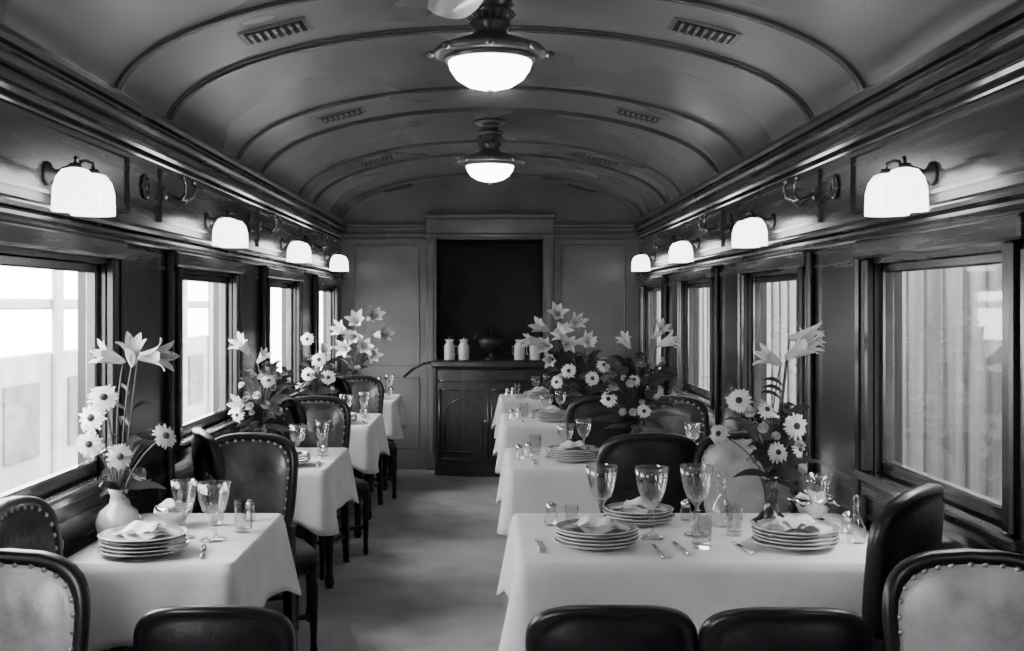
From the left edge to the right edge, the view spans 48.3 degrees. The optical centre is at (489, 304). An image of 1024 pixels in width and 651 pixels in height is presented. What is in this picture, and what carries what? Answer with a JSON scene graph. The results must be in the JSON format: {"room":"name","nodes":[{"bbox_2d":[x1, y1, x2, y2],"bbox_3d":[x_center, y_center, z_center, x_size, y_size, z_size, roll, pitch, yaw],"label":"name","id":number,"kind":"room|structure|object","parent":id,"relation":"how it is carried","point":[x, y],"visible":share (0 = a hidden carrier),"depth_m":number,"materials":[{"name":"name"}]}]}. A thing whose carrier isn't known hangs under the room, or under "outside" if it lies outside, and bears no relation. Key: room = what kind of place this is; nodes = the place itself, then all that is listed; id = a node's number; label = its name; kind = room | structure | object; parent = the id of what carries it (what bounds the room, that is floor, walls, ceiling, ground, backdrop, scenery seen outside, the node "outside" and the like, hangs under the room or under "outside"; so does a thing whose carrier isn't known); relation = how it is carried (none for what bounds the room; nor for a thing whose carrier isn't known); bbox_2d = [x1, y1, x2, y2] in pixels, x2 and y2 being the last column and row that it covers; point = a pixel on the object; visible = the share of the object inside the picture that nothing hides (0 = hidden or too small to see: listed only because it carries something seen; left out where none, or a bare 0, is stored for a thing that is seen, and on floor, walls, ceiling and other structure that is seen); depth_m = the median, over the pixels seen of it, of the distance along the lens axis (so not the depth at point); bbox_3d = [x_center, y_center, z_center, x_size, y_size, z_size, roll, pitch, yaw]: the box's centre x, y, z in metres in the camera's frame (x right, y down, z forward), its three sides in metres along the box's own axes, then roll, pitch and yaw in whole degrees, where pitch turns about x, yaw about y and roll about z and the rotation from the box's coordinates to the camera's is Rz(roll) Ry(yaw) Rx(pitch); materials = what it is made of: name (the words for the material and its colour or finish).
{"room":"train carriage","nodes":[
{"label":"train carriage","id":0,"kind":"room"},
{"bbox_2d":[0,89,340,650],"bbox_3d":[-1.450,0.390,4.275,0.100,2.320,12.950,0,0,0],"label":"wall","id":1,"kind":"structure","parent":0,"point":[25,143],"depth_m":4.66,"materials":[{"name":"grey wood"}]},
{"bbox_2d":[0,254,126,522],"bbox_3d":[-1.405,0.338,3.600,0.110,1.145,1.430,0,0,0],"label":"window","id":2,"kind":"structure","parent":1,"relation":"in","point":[66,504],"depth_m":4.12,"materials":[{"name":"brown wood"}]},
{"bbox_2d":[41,156,115,216],"bbox_3d":[-1.306,-0.378,3.600,0.189,0.177,0.298,0,0,0],"label":"wall sconce","id":3,"kind":"object","parent":1,"relation":"attached to","point":[76,190],"visible":1,"depth_m":3.50,"materials":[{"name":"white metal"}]},
{"bbox_2d":[140,174,149,198],"bbox_3d":[-1.394,-0.480,4.620,0.012,0.104,0.104,0,0,0],"label":"rosette","id":4,"kind":"object","parent":1,"relation":"attached to","point":[145,183],"visible":1,"depth_m":4.61,"materials":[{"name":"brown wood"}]},
{"bbox_2d":[0,102,346,507],"bbox_3d":[-1.373,0.476,4.275,0.056,2.107,12.950,0,0,0],"label":"trim","id":5,"kind":"structure","parent":1,"relation":"attached to","point":[24,222],"depth_m":4.23,"materials":[{"name":"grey wood"}]},
{"bbox_2d":[0,21,348,241],"bbox_3d":[-1.363,-0.682,4.275,0.076,0.185,12.950,0,0,0],"label":"trim","id":6,"kind":"structure","parent":1,"relation":"attached to","point":[30,71],"depth_m":4.29,"materials":[{"name":"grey wood"}]},
{"bbox_2d":[163,176,196,207],"bbox_3d":[-1.339,-0.481,4.900,0.120,0.131,0.198,0,0,0],"label":"coat hook","id":7,"kind":"object","parent":1,"relation":"attached to","point":[166,194],"visible":1,"depth_m":4.89,"materials":[{"name":"metal"}]},
{"bbox_2d":[166,251,243,498],"bbox_3d":[-1.405,0.338,5.630,0.110,1.145,1.430,0,0,0],"label":"window","id":8,"kind":"structure","parent":1,"relation":"in","point":[180,451],"depth_m":5.13,"materials":[{"name":"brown wood"}]},
{"bbox_2d":[204,210,247,247],"bbox_3d":[-1.306,-0.378,5.630,0.189,0.177,0.298,0,0,0],"label":"wall sconce","id":9,"kind":"object","parent":1,"relation":"attached to","point":[228,232],"visible":1,"depth_m":5.52,"materials":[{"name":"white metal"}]},
{"bbox_2d":[259,214,281,235],"bbox_3d":[-1.339,-0.481,6.930,0.120,0.131,0.198,0,0,0],"label":"coat hook","id":10,"kind":"object","parent":1,"relation":"attached to","point":[261,226],"visible":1,"depth_m":6.92,"materials":[{"name":"metal"}]},
{"bbox_2d":[260,266,303,413],"bbox_3d":[-1.405,0.338,7.660,0.110,1.145,1.430,0,0,0],"label":"window","id":11,"kind":"structure","parent":1,"relation":"in","point":[266,284],"depth_m":8.18,"materials":[{"name":"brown wood"}]},
{"bbox_2d":[280,235,311,262],"bbox_3d":[-1.306,-0.378,7.660,0.189,0.177,0.298,0,0,0],"label":"wall sconce","id":12,"kind":"object","parent":1,"relation":"attached to","point":[298,251],"visible":1,"depth_m":7.54,"materials":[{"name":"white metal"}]},
{"bbox_2d":[312,275,340,375],"bbox_3d":[-1.405,0.338,9.690,0.110,1.145,1.430,0,0,0],"label":"window","id":13,"kind":"structure","parent":1,"relation":"in","point":[316,289],"depth_m":10.21,"materials":[{"name":"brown wood"}]},
{"bbox_2d":[324,250,348,270],"bbox_3d":[-1.306,-0.378,9.690,0.189,0.177,0.298,0,0,0],"label":"wall sconce","id":14,"kind":"object","parent":1,"relation":"attached to","point":[338,262],"visible":1,"depth_m":9.57,"materials":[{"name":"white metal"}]},
{"bbox_2d":[265,470,508,650],"bbox_3d":[0.000,1.600,4.875,3.000,0.100,14.150,0,0,0],"label":"floor","id":15,"kind":"structure","parent":0,"point":[428,579],"depth_m":6.54,"materials":[{"name":"carpet"}]},
{"bbox_2d":[0,496,62,555],"bbox_3d":[-1.133,1.050,3.221,0.540,1.000,0.475,0,0,0],"label":"dining chair","id":16,"kind":"object","parent":15,"relation":"on","point":[26,522],"visible":0.31,"depth_m":3.29,"materials":[{"name":"leather"}]},
{"bbox_2d":[0,548,90,650],"bbox_3d":[-1.153,1.065,2.471,0.461,0.970,0.524,0,0,1],"label":"dining chair","id":17,"kind":"object","parent":15,"relation":"on","point":[45,602],"visible":1,"depth_m":2.64,"materials":[{"name":"leather"}]},
{"bbox_2d":[133,605,295,650],"bbox_3d":[-0.680,1.140,2.979,0.409,0.820,0.482,0,0,0],"label":"dining chair","id":18,"kind":"object","parent":15,"relation":"on","point":[178,627],"visible":1,"depth_m":2.75,"materials":[{"name":"leather"}]},
{"bbox_2d":[200,432,298,650],"bbox_3d":[-1.085,1.050,4.691,0.475,1.000,0.540,0,0,18],"label":"dining chair","id":19,"kind":"object","parent":15,"relation":"on","point":[260,467],"visible":0.49,"depth_m":4.85,"materials":[{"name":"leather"}]},
{"bbox_2d":[191,428,318,650],"bbox_3d":[-1.069,1.050,5.149,0.540,1.000,0.475,0,0,-22],"label":"dining chair","id":20,"kind":"object","parent":15,"relation":"on","point":[202,442],"visible":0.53,"depth_m":5.02,"materials":[{"name":"leather"}]},
{"bbox_2d":[277,395,350,580],"bbox_3d":[-1.089,1.050,6.692,0.475,1.000,0.540,0,0,10],"label":"dining chair","id":21,"kind":"object","parent":15,"relation":"on","point":[321,409],"visible":0.42,"depth_m":6.85,"materials":[{"name":"leather"}]},
{"bbox_2d":[304,528,333,621],"bbox_3d":[-1.058,1.177,5.925,0.515,0.747,0.830,0,0,0],"label":"dining table","id":22,"kind":"object","parent":15,"relation":"on","point":[310,538],"visible":0.14,"depth_m":6.23,"materials":[{"name":"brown wood"}]},
{"bbox_2d":[292,448,358,535],"bbox_3d":[-1.039,0.949,5.927,0.624,0.312,0.993,0,0,0],"label":"tablecloth","id":23,"kind":"object","parent":22,"relation":"on","point":[322,490],"visible":0.43,"depth_m":5.49,"materials":[{"name":"fabric"}]},
{"bbox_2d":[226,331,300,432],"bbox_3d":[-1.190,0.464,6.016,0.384,0.654,0.315,0,0,0],"label":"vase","id":24,"kind":"object","parent":23,"relation":"on","point":[260,403],"visible":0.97,"depth_m":5.98,"materials":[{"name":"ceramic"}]},
{"bbox_2d":[296,449,310,463],"bbox_3d":[-1.020,0.741,5.639,0.272,0.102,0.270,0,0,33],"label":"plate stack","id":25,"kind":"object","parent":23,"relation":"on","point":[303,454],"visible":0.23,"depth_m":5.66,"materials":[{"name":"ceramic"}]},
{"bbox_2d":[275,398,369,554],"bbox_3d":[-1.066,1.050,7.144,0.540,1.000,0.475,0,0,-28],"label":"dining chair","id":26,"kind":"object","parent":15,"relation":"on","point":[297,411],"visible":0.27,"depth_m":7.03,"materials":[{"name":"leather"}]},
{"bbox_2d":[303,468,371,537],"bbox_3d":[-1.058,1.177,7.925,0.515,0.747,0.830,0,0,0],"label":"dining table","id":27,"kind":"object","parent":15,"relation":"on","point":[368,477],"visible":0.2,"depth_m":7.58,"materials":[{"name":"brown wood"}]},
{"bbox_2d":[349,413,389,473],"bbox_3d":[-1.039,0.949,7.929,0.620,0.313,1.016,0,0,0],"label":"tablecloth","id":28,"kind":"object","parent":27,"relation":"on","point":[368,440],"visible":0.33,"depth_m":7.49,"materials":[{"name":"fabric"}]},
{"bbox_2d":[296,332,341,395],"bbox_3d":[-1.180,0.488,7.827,0.315,0.607,0.270,0,0,0],"label":"flowers","id":29,"kind":"object","parent":28,"relation":"on","point":[315,378],"visible":0.88,"depth_m":7.79,"materials":[{"name":"plant"}]},
{"bbox_2d":[327,375,383,514],"bbox_3d":[-1.086,1.050,8.691,0.475,1.000,0.540,0,0,14],"label":"dining chair","id":30,"kind":"object","parent":15,"relation":"on","point":[362,384],"visible":0.33,"depth_m":8.84,"materials":[{"name":"leather"}]},
{"bbox_2d":[323,376,396,498],"bbox_3d":[-1.063,1.050,9.139,0.540,1.000,0.475,0,0,-34],"label":"dining chair","id":31,"kind":"object","parent":15,"relation":"on","point":[345,392],"visible":0.27,"depth_m":9.01,"materials":[{"name":"leather"}]},
{"bbox_2d":[352,438,393,490],"bbox_3d":[-1.058,1.177,9.815,0.515,0.747,0.710,0,0,0],"label":"dining table","id":32,"kind":"object","parent":15,"relation":"on","point":[387,460],"visible":0.12,"depth_m":9.54,"materials":[{"name":"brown wood"}]},
{"bbox_2d":[382,394,408,438],"bbox_3d":[-1.027,0.949,9.809,0.640,0.313,0.893,0,0,0],"label":"tablecloth","id":33,"kind":"object","parent":32,"relation":"on","point":[394,415],"visible":0.35,"depth_m":9.43,"materials":[{"name":"fabric"}]},
{"bbox_2d":[329,305,394,375],"bbox_3d":[-1.101,0.395,9.840,0.572,0.793,0.323,0,0,0],"label":"flower bouquet","id":34,"kind":"object","parent":33,"relation":"on","point":[384,333],"visible":0.85,"depth_m":9.83,"materials":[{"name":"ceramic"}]},
{"bbox_2d":[403,359,545,476],"bbox_3d":[-0.139,1.028,10.455,1.349,1.045,0.400,0,0,0],"label":"sideboard","id":35,"kind":"object","parent":15,"relation":"on","point":[469,391],"visible":0.72,"depth_m":10.33,"materials":[{"name":"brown wood"}]},
{"bbox_2d":[444,340,457,359],"bbox_3d":[-0.359,0.410,10.459,0.122,0.185,0.100,0,0,5],"label":"jug","id":36,"kind":"object","parent":35,"relation":"on","point":[449,347],"visible":1,"depth_m":10.42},
{"bbox_2d":[458,340,468,359],"bbox_3d":[-0.233,0.410,10.469,0.100,0.185,0.122,0,0,37],"label":"jug","id":37,"kind":"object","parent":35,"relation":"on","point":[463,348],"visible":1,"depth_m":10.42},
{"bbox_2d":[473,329,510,359],"bbox_3d":[0.020,0.363,10.500,0.260,0.280,0.260,0,0,44],"label":"urn","id":38,"kind":"object","parent":35,"relation":"on","point":[491,342],"visible":1,"depth_m":10.43,"materials":[{"name":"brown metal"}]},
{"bbox_2d":[512,340,524,359],"bbox_3d":[0.266,0.410,10.471,0.100,0.185,0.122,0,0,-20],"label":"jug","id":39,"kind":"object","parent":35,"relation":"on","point":[519,352],"visible":0.8,"depth_m":10.42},
{"bbox_2d":[526,345,539,359],"bbox_3d":[0.399,0.410,10.463,0.122,0.185,0.100,0,0,13],"label":"jug","id":40,"kind":"object","parent":35,"relation":"on","point":[533,354],"visible":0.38,"depth_m":10.42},
{"bbox_2d":[549,376,603,409],"bbox_3d":[0.681,1.050,9.147,0.475,1.000,0.540,0,0,-3],"label":"dining chair","id":41,"kind":"object","parent":15,"relation":"on","point":[560,396],"visible":0.13,"depth_m":8.90,"materials":[{"name":"leather"}]},
{"bbox_2d":[566,396,631,446],"bbox_3d":[0.681,1.050,7.147,0.475,1.000,0.540,0,0,-3],"label":"dining chair","id":42,"kind":"object","parent":15,"relation":"on","point":[579,409],"visible":0.21,"depth_m":6.90,"materials":[{"name":"leather"}]},
{"bbox_2d":[525,605,697,650],"bbox_3d":[0.300,1.140,2.996,0.440,0.820,0.518,0,0,0],"label":"dining chair","id":43,"kind":"object","parent":15,"relation":"on","point":[572,627],"visible":1,"depth_m":2.75,"materials":[{"name":"leather"}]},
{"bbox_2d":[596,433,696,512],"bbox_3d":[0.681,1.050,5.147,0.475,1.000,0.540,0,0,-3],"label":"dining chair","id":44,"kind":"object","parent":15,"relation":"on","point":[648,452],"visible":0.38,"depth_m":4.90,"materials":[{"name":"leather"}]},
{"bbox_2d":[642,395,708,442],"bbox_3d":[1.116,1.050,6.713,0.475,1.000,0.540,0,0,-6],"label":"dining chair","id":45,"kind":"object","parent":15,"relation":"on","point":[693,412],"visible":0.22,"depth_m":6.90,"materials":[{"name":"leather"}]},
{"bbox_2d":[693,431,797,512],"bbox_3d":[1.116,1.050,4.713,0.475,1.000,0.540,0,0,-6],"label":"dining chair","id":46,"kind":"object","parent":15,"relation":"on","point":[728,457],"visible":0.35,"depth_m":4.88,"materials":[{"name":"leather"}]},
{"bbox_2d":[698,607,873,650],"bbox_3d":[0.725,1.140,2.976,0.440,0.820,0.518,0,0,0],"label":"dining chair","id":47,"kind":"object","parent":15,"relation":"on","point":[751,628],"visible":1,"depth_m":2.73,"materials":[{"name":"leather"}]},
{"bbox_2d":[862,483,944,650],"bbox_3d":[1.040,1.030,3.365,0.540,1.040,0.475,0,0,40],"label":"dining chair","id":48,"kind":"object","parent":15,"relation":"on","point":[910,523],"visible":0.58,"depth_m":3.09,"materials":[{"name":"leather"}]},
{"bbox_2d":[882,548,1023,650],"bbox_3d":[1.140,1.065,2.471,0.461,0.970,0.524,0,0,-2],"label":"dining chair","id":49,"kind":"object","parent":15,"relation":"on","point":[961,599],"visible":1,"depth_m":2.65,"materials":[{"name":"leather"}]},
{"bbox_3d":[-1.057,1.177,3.925,0.515,0.747,0.830,0,0,0],"label":"dining table","id":50,"kind":"object","parent":15,"relation":"on","visible":0},
{"bbox_2d":[67,513,301,650],"bbox_3d":[-1.035,0.949,3.925,0.640,0.312,1.008,0,0,0],"label":"tablecloth","id":51,"kind":"object","parent":50,"relation":"on","point":[248,569],"visible":0.69,"depth_m":3.50,"materials":[{"name":"fabric"}]},
{"bbox_2d":[75,331,178,533],"bbox_3d":[-1.198,0.439,3.808,0.320,0.705,0.244,0,0,0],"label":"vase","id":52,"kind":"object","parent":51,"relation":"on","point":[119,512],"visible":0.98,"depth_m":3.80,"materials":[{"name":"ceramic"}]},
{"bbox_2d":[97,520,189,558],"bbox_3d":[-1.100,0.738,3.629,0.284,0.107,0.286,0,0,-29],"label":"plate stack","id":53,"kind":"object","parent":51,"relation":"on","point":[139,539],"visible":1,"depth_m":3.58,"materials":[{"name":"ceramic"}]},
{"bbox_2d":[153,498,192,526],"bbox_3d":[-1.130,0.741,4.070,0.135,0.101,0.135,0,0,-14],"label":"bowl","id":54,"kind":"object","parent":51,"relation":"on","point":[167,512],"visible":0.83,"depth_m":4.03,"materials":[{"name":"ceramic"}]},
{"bbox_2d":[196,480,230,542],"bbox_3d":[-0.930,0.695,3.840,0.115,0.194,0.115,0,0,0],"label":"water goblet","id":55,"kind":"object","parent":51,"relation":"on","point":[229,483],"visible":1,"depth_m":3.83,"materials":[{"name":"clear glass"}]},
{"bbox_3d":[0.708,1.177,3.925,1.215,0.747,0.830,0,0,0],"label":"dining table","id":56,"kind":"object","parent":15,"relation":"on","visible":0},
{"bbox_2d":[497,513,868,650],"bbox_3d":[0.683,0.949,3.927,1.328,0.312,0.995,0,0,0],"label":"tablecloth","id":57,"kind":"object","parent":56,"relation":"on","point":[702,584],"visible":0.63,"depth_m":3.49,"materials":[{"name":"fabric"}]},
{"bbox_2d":[544,501,557,525],"bbox_3d":[0.220,0.749,4.100,0.053,0.086,0.050,0,0,0],"label":"salt shaker","id":58,"kind":"object","parent":57,"relation":"on","point":[550,506],"visible":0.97,"depth_m":4.09,"materials":[{"name":"clear glass"}]},
{"bbox_2d":[554,514,639,550],"bbox_3d":[0.349,0.739,3.739,0.279,0.105,0.280,0,0,-17],"label":"plate stack","id":59,"kind":"object","parent":57,"relation":"on","point":[590,532],"visible":1,"depth_m":3.70,"materials":[{"name":"ceramic"}]},
{"bbox_2d":[602,496,675,526],"bbox_3d":[0.540,0.745,4.140,0.261,0.093,0.261,0,0,-25],"label":"plate stack","id":60,"kind":"object","parent":57,"relation":"on","point":[637,511],"visible":0.97,"depth_m":4.10,"materials":[{"name":"ceramic"}]},
{"bbox_2d":[635,465,668,539],"bbox_3d":[0.550,0.671,3.880,0.114,0.240,0.114,0,0,0],"label":"wine glass","id":61,"kind":"object","parent":57,"relation":"on","point":[636,468],"visible":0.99,"depth_m":3.87,"materials":[{"name":"clear glass"}]},
{"bbox_2d":[680,464,713,537],"bbox_3d":[0.710,0.671,3.920,0.114,0.240,0.114,0,0,0],"label":"wine glass","id":62,"kind":"object","parent":57,"relation":"on","point":[681,466],"visible":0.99,"depth_m":3.91,"materials":[{"name":"clear glass"}]},
{"bbox_2d":[691,511,712,549],"bbox_3d":[0.690,0.734,3.720,0.071,0.115,0.071,0,0,0],"label":"drinking glass","id":63,"kind":"object","parent":57,"relation":"on","point":[695,543],"visible":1,"depth_m":3.72,"materials":[{"name":"clear glass"}]},
{"bbox_2d":[710,321,826,523],"bbox_3d":[1.011,0.425,4.135,0.404,0.734,0.287,0,0,18],"label":"flower arrangement","id":64,"kind":"object","parent":57,"relation":"on","point":[777,462],"visible":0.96,"depth_m":4.11,"materials":[{"name":"plant"}]},
{"bbox_2d":[750,514,840,551],"bbox_3d":[1.000,0.738,3.739,0.286,0.107,0.284,0,0,21],"label":"plate stack","id":65,"kind":"object","parent":57,"relation":"on","point":[801,533],"visible":1,"depth_m":3.70,"materials":[{"name":"ceramic"}]},
{"bbox_2d":[787,489,839,520],"bbox_3d":[1.190,0.735,4.200,0.150,0.112,0.150,0,0,-14],"label":"bowl","id":66,"kind":"object","parent":57,"relation":"on","point":[802,502],"visible":0.83,"depth_m":4.16,"materials":[{"name":"ceramic"}]},
{"bbox_3d":[0.708,1.177,5.925,1.215,0.747,0.830,0,0,0],"label":"dining table","id":67,"kind":"object","parent":15,"relation":"on","visible":0},
{"bbox_2d":[496,448,599,535],"bbox_3d":[0.691,0.949,5.916,1.319,0.313,1.005,0,0,0],"label":"tablecloth","id":68,"kind":"object","parent":67,"relation":"on","point":[524,486],"visible":0.33,"depth_m":5.49,"materials":[{"name":"fabric"}]},
{"bbox_2d":[545,440,599,462],"bbox_3d":[0.420,0.739,5.799,0.280,0.105,0.279,0,0,33],"label":"plate stack","id":69,"kind":"object","parent":68,"relation":"on","point":[569,451],"visible":1,"depth_m":5.74,"materials":[{"name":"ceramic"}]},
{"bbox_2d":[589,318,685,433],"bbox_3d":[0.783,0.429,6.042,0.500,0.725,0.409,0,0,0],"label":"flowers","id":70,"kind":"object","parent":68,"relation":"on","point":[632,407],"visible":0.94,"depth_m":6.01,"materials":[{"name":"plant"}]},
{"bbox_3d":[0.708,1.177,7.925,1.215,0.747,0.830,0,0,0],"label":"dining table","id":71,"kind":"object","parent":15,"relation":"on","visible":0},
{"bbox_2d":[492,413,566,473],"bbox_3d":[0.682,0.949,7.924,1.350,0.313,1.000,0,0,0],"label":"tablecloth","id":72,"kind":"object","parent":71,"relation":"on","point":[511,432],"visible":0.34,"depth_m":7.49,"materials":[{"name":"fabric"}]},
{"bbox_2d":[531,405,566,421],"bbox_3d":[0.421,0.739,7.800,0.280,0.105,0.279,0,0,-25],"label":"plate stack","id":73,"kind":"object","parent":72,"relation":"on","point":[552,413],"visible":0.93,"depth_m":7.72,"materials":[{"name":"ceramic"}]},
{"bbox_2d":[550,324,611,405],"bbox_3d":[0.637,0.459,7.916,0.444,0.664,0.336,0,0,0],"label":"flowers","id":74,"kind":"object","parent":72,"relation":"on","point":[583,372],"visible":0.89,"depth_m":7.87,"materials":[{"name":"plant"}]},
{"bbox_3d":[0.708,1.177,9.815,1.215,0.747,0.710,0,0,0],"label":"dining table","id":75,"kind":"object","parent":15,"relation":"on","visible":0},
{"bbox_2d":[491,394,548,437],"bbox_3d":[0.678,0.949,9.817,1.367,0.313,0.897,0,0,0],"label":"tablecloth","id":76,"kind":"object","parent":75,"relation":"on","point":[504,404],"visible":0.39,"depth_m":9.45,"materials":[{"name":"fabric"}]},
{"bbox_2d":[524,386,548,398],"bbox_3d":[0.421,0.739,9.640,0.279,0.105,0.280,0,0,8],"label":"plate stack","id":77,"kind":"object","parent":76,"relation":"on","point":[534,393],"visible":0.9,"depth_m":9.56,"materials":[{"name":"ceramic"}]},
{"bbox_2d":[520,301,597,381],"bbox_3d":[0.603,0.379,9.849,0.623,0.825,0.346,0,0,-23],"label":"flowers","id":78,"kind":"object","parent":76,"relation":"on","point":[551,358],"visible":0.68,"depth_m":9.85,"materials":[{"name":"plant"}]},
{"bbox_2d":[428,0,482,18],"bbox_3d":[0.000,-1.078,3.430,0.975,0.240,0.975,0,0,0],"label":"ceiling fan","id":79,"kind":"object","parent":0,"point":[452,9],"depth_m":3.80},
{"bbox_2d":[341,178,638,469],"bbox_3d":[0.000,0.160,11.150,3.000,2.780,0.800,0,0,0],"label":"wall","id":80,"kind":"structure","parent":0,"point":[484,285],"depth_m":10.75,"materials":[{"name":"paint"}]},
{"bbox_2d":[343,213,636,469],"bbox_3d":[0.000,0.345,10.705,2.800,2.410,0.090,0,0,0],"label":"trim","id":81,"kind":"structure","parent":80,"relation":"attached to","point":[438,225],"depth_m":10.70,"materials":[{"name":"paint"}]},
{"bbox_2d":[0,0,1014,218],"bbox_3d":[0.000,-0.995,4.300,2.880,0.490,13.000,0,0,0],"label":"ceiling","id":82,"kind":"structure","parent":0,"point":[102,38],"depth_m":5.24,"materials":[{"name":"paint"}]},
{"bbox_2d":[237,16,312,44],"bbox_3d":[-0.859,-1.098,4.580,0.280,0.026,0.190,-14,0,0],"label":"ceiling vent","id":83,"kind":"object","parent":82,"relation":"attached to","point":[286,28],"depth_m":4.54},
{"bbox_2d":[316,106,366,123],"bbox_3d":[-0.859,-1.098,6.610,0.280,0.026,0.190,-14,0,0],"label":"ceiling vent","id":84,"kind":"object","parent":82,"relation":"attached to","point":[348,113],"depth_m":6.57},
{"bbox_2d":[358,154,394,165],"bbox_3d":[-0.859,-1.098,8.640,0.280,0.026,0.190,-14,0,0],"label":"ceiling vent","id":85,"kind":"object","parent":82,"relation":"attached to","point":[381,158],"depth_m":8.58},
{"bbox_2d":[425,0,554,95],"bbox_3d":[0.000,-0.986,4.240,0.484,0.425,0.484,0,0,0],"label":"ceiling lamp","id":86,"kind":"object","parent":82,"relation":"hanging from","point":[489,59],"depth_m":4.14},
{"bbox_2d":[453,118,526,184],"bbox_3d":[0.000,-0.986,7.420,0.484,0.425,0.484,0,0,0],"label":"ceiling lamp","id":87,"kind":"object","parent":82,"relation":"hanging from","point":[489,164],"depth_m":7.33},
{"bbox_2d":[114,0,865,216],"bbox_3d":[0.000,-0.975,4.580,2.800,0.450,12.920,0,0,0],"label":"trim","id":88,"kind":"structure","parent":82,"relation":"attached to","point":[857,79],"depth_m":4.93,"materials":[{"name":"wood"}]},
{"bbox_2d":[585,154,621,165],"bbox_3d":[0.859,-1.098,8.640,0.280,0.026,0.190,14,0,0],"label":"ceiling vent","id":89,"kind":"object","parent":82,"relation":"attached to","point":[598,158],"depth_m":8.58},
{"bbox_2d":[613,106,663,123],"bbox_3d":[0.859,-1.098,6.610,0.280,0.026,0.190,14,0,0],"label":"ceiling vent","id":90,"kind":"object","parent":82,"relation":"attached to","point":[631,113],"depth_m":6.57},
{"bbox_2d":[667,16,742,44],"bbox_3d":[0.859,-1.098,4.580,0.280,0.026,0.190,14,0,0],"label":"ceiling vent","id":91,"kind":"object","parent":82,"relation":"attached to","point":[693,28],"depth_m":4.54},
{"bbox_2d":[639,69,1023,549],"bbox_3d":[1.450,0.390,4.275,0.100,2.320,12.950,0,0,0],"label":"wall","id":92,"kind":"structure","parent":0,"point":[988,139],"depth_m":4.52,"materials":[{"name":"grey wood"}]},
{"bbox_2d":[631,250,655,270],"bbox_3d":[1.306,-0.378,9.690,0.189,0.177,0.298,0,0,0],"label":"wall sconce","id":93,"kind":"object","parent":92,"relation":"attached to","point":[641,262],"visible":1,"depth_m":9.57,"materials":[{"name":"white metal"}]},
{"bbox_2d":[640,275,667,394],"bbox_3d":[1.405,0.338,9.690,0.110,1.145,1.430,0,0,0],"label":"window","id":94,"kind":"structure","parent":92,"relation":"in","point":[663,289],"depth_m":10.21,"materials":[{"name":"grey wood"}]},
{"bbox_2d":[668,235,699,262],"bbox_3d":[1.306,-0.378,7.660,0.189,0.177,0.298,0,0,0],"label":"wall sconce","id":95,"kind":"object","parent":92,"relation":"attached to","point":[681,251],"visible":1,"depth_m":7.54,"materials":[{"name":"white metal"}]},
{"bbox_2d":[676,266,719,425],"bbox_3d":[1.405,0.338,7.660,0.110,1.145,1.430,0,0,0],"label":"window","id":96,"kind":"structure","parent":92,"relation":"in","point":[712,405],"depth_m":7.52,"materials":[{"name":"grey wood"}]},
{"bbox_2d":[698,214,720,235],"bbox_3d":[1.339,-0.481,6.930,0.120,0.131,0.198,0,0,0],"label":"coat hook","id":97,"kind":"object","parent":92,"relation":"attached to","point":[718,226],"visible":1,"depth_m":6.92,"materials":[{"name":"metal"}]},
{"bbox_2d":[732,210,775,247],"bbox_3d":[1.306,-0.378,5.630,0.189,0.177,0.298,0,0,0],"label":"wall sconce","id":98,"kind":"object","parent":92,"relation":"attached to","point":[751,232],"visible":1,"depth_m":5.52,"materials":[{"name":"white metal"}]},
{"bbox_2d":[737,251,813,490],"bbox_3d":[1.405,0.338,5.630,0.110,1.145,1.430,0,0,0],"label":"window","id":99,"kind":"structure","parent":92,"relation":"in","point":[804,276],"depth_m":5.07,"materials":[{"name":"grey wood"}]},
{"bbox_2d":[783,176,816,207],"bbox_3d":[1.339,-0.481,4.900,0.120,0.131,0.198,0,0,0],"label":"coat hook","id":100,"kind":"object","parent":92,"relation":"attached to","point":[813,194],"visible":1,"depth_m":4.89,"materials":[{"name":"metal"}]},
{"bbox_2d":[631,0,1023,241],"bbox_3d":[1.363,-0.682,4.275,0.076,0.185,12.950,0,0,0],"label":"trim","id":101,"kind":"structure","parent":92,"relation":"attached to","point":[991,50],"depth_m":3.98,"materials":[{"name":"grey wood"}]},
{"bbox_2d":[633,83,1023,512],"bbox_3d":[1.373,0.476,4.275,0.056,2.107,12.950,0,0,0],"label":"trim","id":102,"kind":"structure","parent":92,"relation":"attached to","point":[996,215],"depth_m":3.89,"materials":[{"name":"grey wood"}]},
{"bbox_2d":[830,174,839,198],"bbox_3d":[1.394,-0.480,4.620,0.012,0.104,0.104,0,0,0],"label":"rosette","id":103,"kind":"object","parent":92,"relation":"attached to","point":[834,183],"visible":1,"depth_m":4.61,"materials":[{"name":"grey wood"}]},
{"bbox_2d":[864,156,938,216],"bbox_3d":[1.306,-0.378,3.600,0.189,0.177,0.298,0,0,0],"label":"wall sconce","id":104,"kind":"object","parent":92,"relation":"attached to","point":[903,190],"visible":1,"depth_m":3.50,"materials":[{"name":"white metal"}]},
{"bbox_2d":[853,240,1023,554],"bbox_3d":[1.405,0.338,3.600,0.110,1.145,1.430,0,0,0],"label":"window","id":105,"kind":"structure","parent":92,"relation":"in","point":[973,532],"depth_m":3.53,"materials":[{"name":"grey wood"}]},
{"label":"outside","id":106,"kind":"structure","parent":0,"visible":0},
{"bbox_3d":[0.000,2.800,7.500,80.000,0.100,75.000,0,0,0],"label":"ground","id":107,"kind":"structure","parent":106,"visible":0},
{"bbox_2d":[0,270,212,493],"bbox_3d":[-5.050,0.900,9.000,0.500,3.700,30.000,0,0,0],"label":"building","id":108,"kind":"structure","parent":107,"relation":"on","point":[39,391],"depth_m":13.00,"materials":[{"name":"white"}]},
{"bbox_2d":[657,265,1001,501],"bbox_3d":[2.850,0.775,8.000,0.500,3.950,28.000,0,0,0],"label":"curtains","id":109,"kind":"object","parent":107,"relation":"on","point":[952,318],"visible":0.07,"depth_m":6.90,"materials":[{"name":"fabric"}]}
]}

